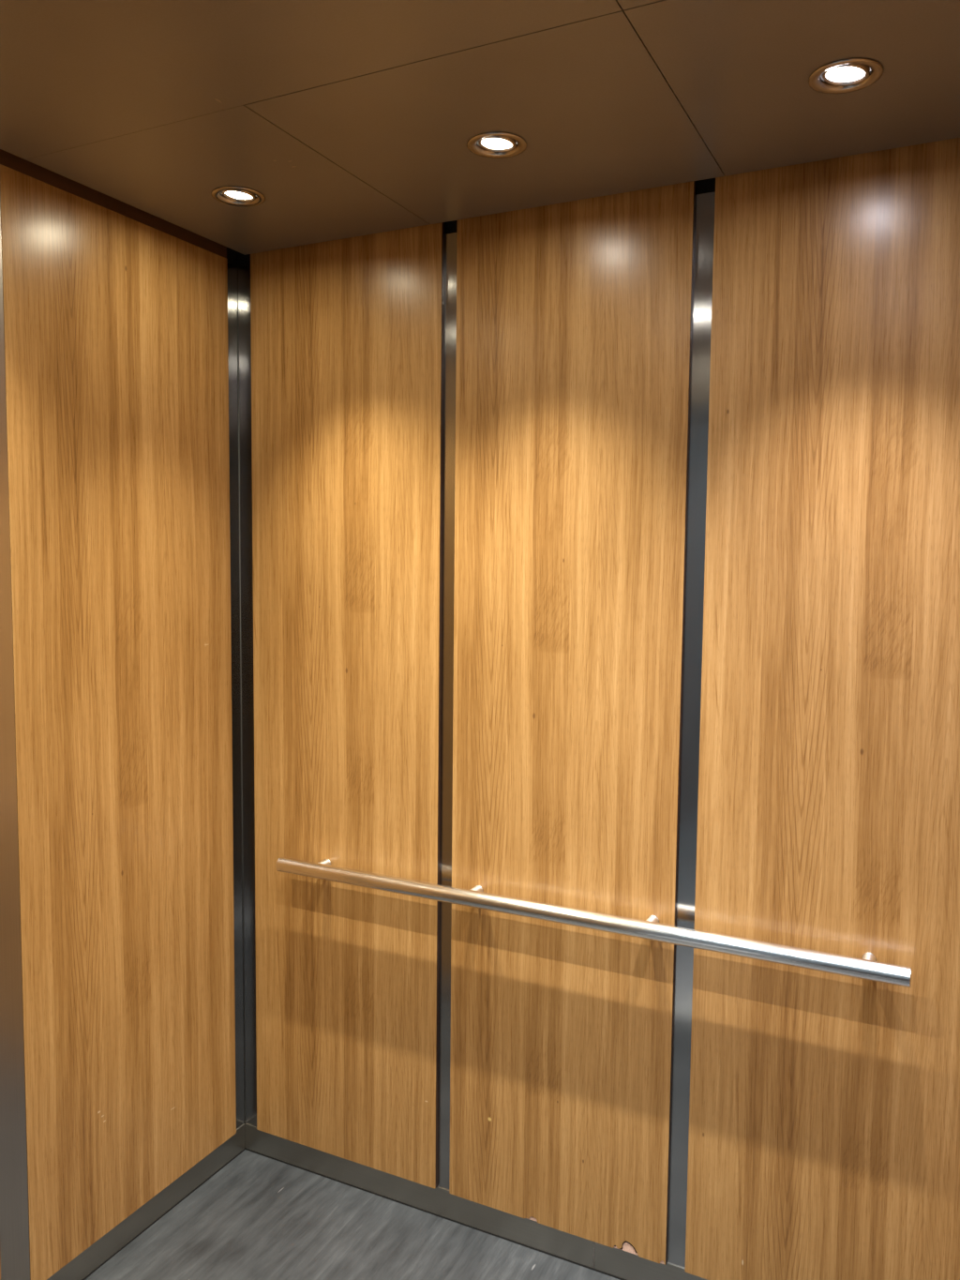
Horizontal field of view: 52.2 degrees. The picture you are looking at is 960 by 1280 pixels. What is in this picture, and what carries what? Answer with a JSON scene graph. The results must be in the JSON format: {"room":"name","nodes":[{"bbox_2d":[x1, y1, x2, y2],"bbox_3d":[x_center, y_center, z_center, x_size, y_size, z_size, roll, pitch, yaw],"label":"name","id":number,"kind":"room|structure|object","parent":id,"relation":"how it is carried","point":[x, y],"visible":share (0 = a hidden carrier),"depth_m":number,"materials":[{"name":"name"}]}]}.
{"room":"elevator interior","nodes":[
{"label":"elevator interior","id":0,"kind":"room"},
{"bbox_2d":[226,247,236,266],"bbox_3d":[-0.967,0.194,2.034,0.038,2.590,1.450,3,5,26],"label":"wall","id":1,"kind":"structure","parent":0,"point":[231,253],"depth_m":2.53,"materials":[{"name":"black metal"}]},
{"bbox_2d":[0,201,30,1279],"bbox_3d":[-0.967,0.235,1.964,0.022,2.308,0.068,3,5,26],"label":"trim","id":2,"kind":"structure","parent":1,"relation":"attached to","point":[14,1226],"depth_m":2.00,"materials":[{"name":"metal"}]},
{"bbox_2d":[0,149,226,258],"bbox_3d":[-0.795,-0.985,2.193,0.021,0.080,0.653,3,5,26],"label":"trim","id":3,"kind":"structure","parent":1,"relation":"attached to","point":[12,161],"depth_m":2.13,"materials":[{"name":"brown wood"}]},
{"bbox_2d":[0,164,236,1279],"bbox_3d":[-0.802,0.209,2.285,0.012,2.314,0.654,3,5,26],"label":"wall panel","id":4,"kind":"object","parent":1,"relation":"attached to","point":[115,324],"visible":1,"depth_m":2.22,"materials":[{"name":"brown wood"}]},
{"bbox_2d":[46,1123,245,1279],"bbox_3d":[-0.957,1.418,2.113,0.012,0.070,1.354,3,5,26],"label":"baseboard","id":5,"kind":"structure","parent":1,"relation":"attached to","point":[112,1242],"depth_m":2.40,"materials":[{"name":"metal"}]},
{"bbox_2d":[227,263,244,1129],"bbox_3d":[-0.662,0.199,2.592,0.010,2.329,0.081,3,5,26],"label":"trim","id":6,"kind":"structure","parent":1,"relation":"attached to","point":[233,346],"depth_m":2.60,"materials":[{"name":"metal"}]},
{"bbox_2d":[84,1149,619,1279],"bbox_3d":[-0.121,1.513,1.705,1.860,0.030,1.360,3,5,26],"label":"floor","id":7,"kind":"structure","parent":0,"point":[259,1217],"depth_m":2.35,"materials":[{"name":"grey plastic"}]},
{"bbox_2d":[236,178,715,1148],"bbox_3d":[0.208,0.190,2.240,1.900,2.590,0.038,3,5,26],"label":"wall","id":8,"kind":"structure","parent":0,"point":[705,186],"depth_m":2.27,"materials":[{"name":"black metal"}]},
{"bbox_2d":[237,265,256,1126],"bbox_3d":[-0.600,0.198,2.613,0.081,2.329,0.010,3,5,26],"label":"trim","id":9,"kind":"structure","parent":8,"relation":"attached to","point":[244,272],"depth_m":2.61,"materials":[{"name":"metal"}]},
{"bbox_2d":[250,222,444,1189],"bbox_3d":[-0.346,0.163,2.471,0.558,2.385,0.012,3,5,26],"label":"wall panel","id":10,"kind":"object","parent":8,"relation":"attached to","point":[347,334],"visible":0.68,"depth_m":2.46,"materials":[{"name":"brown wood"}]},
{"bbox_2d":[437,232,457,1189],"bbox_3d":[-0.074,0.224,2.353,0.100,2.329,0.010,3,5,26],"label":"trim","id":11,"kind":"structure","parent":8,"relation":"attached to","point":[450,239],"depth_m":2.34,"materials":[{"name":"metal"}]},
{"bbox_2d":[245,1123,707,1279],"bbox_3d":[0.183,1.414,2.311,1.854,0.070,0.012,3,5,26],"label":"baseboard","id":12,"kind":"structure","parent":8,"relation":"attached to","point":[625,1265],"depth_m":2.41,"materials":[{"name":"metal"}]},
{"bbox_2d":[449,180,695,1264],"bbox_3d":[0.183,0.189,2.211,0.546,2.385,0.012,3,5,26],"label":"wall panel","id":13,"kind":"object","parent":8,"relation":"attached to","point":[574,318],"visible":0.92,"depth_m":2.19,"materials":[{"name":"brown wood"}]},
{"bbox_2d":[592,1241,595,1267],"bbox_3d":[0.263,1.418,2.265,0.004,0.066,0.001,3,5,26],"label":"trim","id":14,"kind":"structure","parent":8,"relation":"attached to","point":[594,1242],"depth_m":2.26,"materials":[{"name":"metal"}]},
{"bbox_2d":[275,857,912,987],"bbox_3d":[0.161,0.606,2.203,1.484,0.038,0.077,3,5,26],"label":"handrail","id":15,"kind":"object","parent":8,"relation":"attached to","point":[866,968],"visible":1,"depth_m":2.10,"materials":[{"name":"metal"}]},
{"bbox_2d":[667,191,715,1267],"bbox_3d":[0.451,0.249,2.095,0.104,2.329,0.010,3,5,26],"label":"trim","id":16,"kind":"structure","parent":8,"relation":"attached to","point":[704,209],"depth_m":2.08,"materials":[{"name":"metal"}]},
{"bbox_2d":[684,137,959,1279],"bbox_3d":[0.719,0.215,1.946,0.567,2.385,0.012,3,5,26],"label":"wall panel","id":17,"kind":"object","parent":8,"relation":"attached to","point":[824,1133],"visible":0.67,"depth_m":1.95,"materials":[{"name":"brown wood"}]},
{"bbox_2d":[0,0,959,255],"bbox_3d":[-0.097,-0.900,1.512,1.760,0.012,1.305,3,5,26],"label":"ceiling","id":18,"kind":"structure","parent":0,"point":[350,118],"depth_m":1.63,"materials":[{"name":"brown metal"}]},
{"bbox_2d":[210,185,265,206],"bbox_3d":[-0.513,-0.969,2.081,0.112,0.060,0.112,3,5,26],"label":"recessed light","id":19,"kind":"object","parent":18,"relation":"in","point":[232,195],"visible":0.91,"depth_m":2.09,"materials":[{"name":"metal"}]},
{"bbox_2d":[466,131,527,158],"bbox_3d":[0.032,-0.942,1.813,0.112,0.060,0.112,3,5,26],"label":"recessed light","id":20,"kind":"object","parent":18,"relation":"in","point":[496,144],"visible":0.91,"depth_m":1.82,"materials":[{"name":"metal"}]},
{"bbox_2d":[808,58,884,93],"bbox_3d":[0.577,-0.915,1.544,0.112,0.060,0.112,3,5,26],"label":"recessed light","id":21,"kind":"object","parent":18,"relation":"in","point":[848,75],"visible":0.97,"depth_m":1.55,"materials":[{"name":"metal"}]}
]}

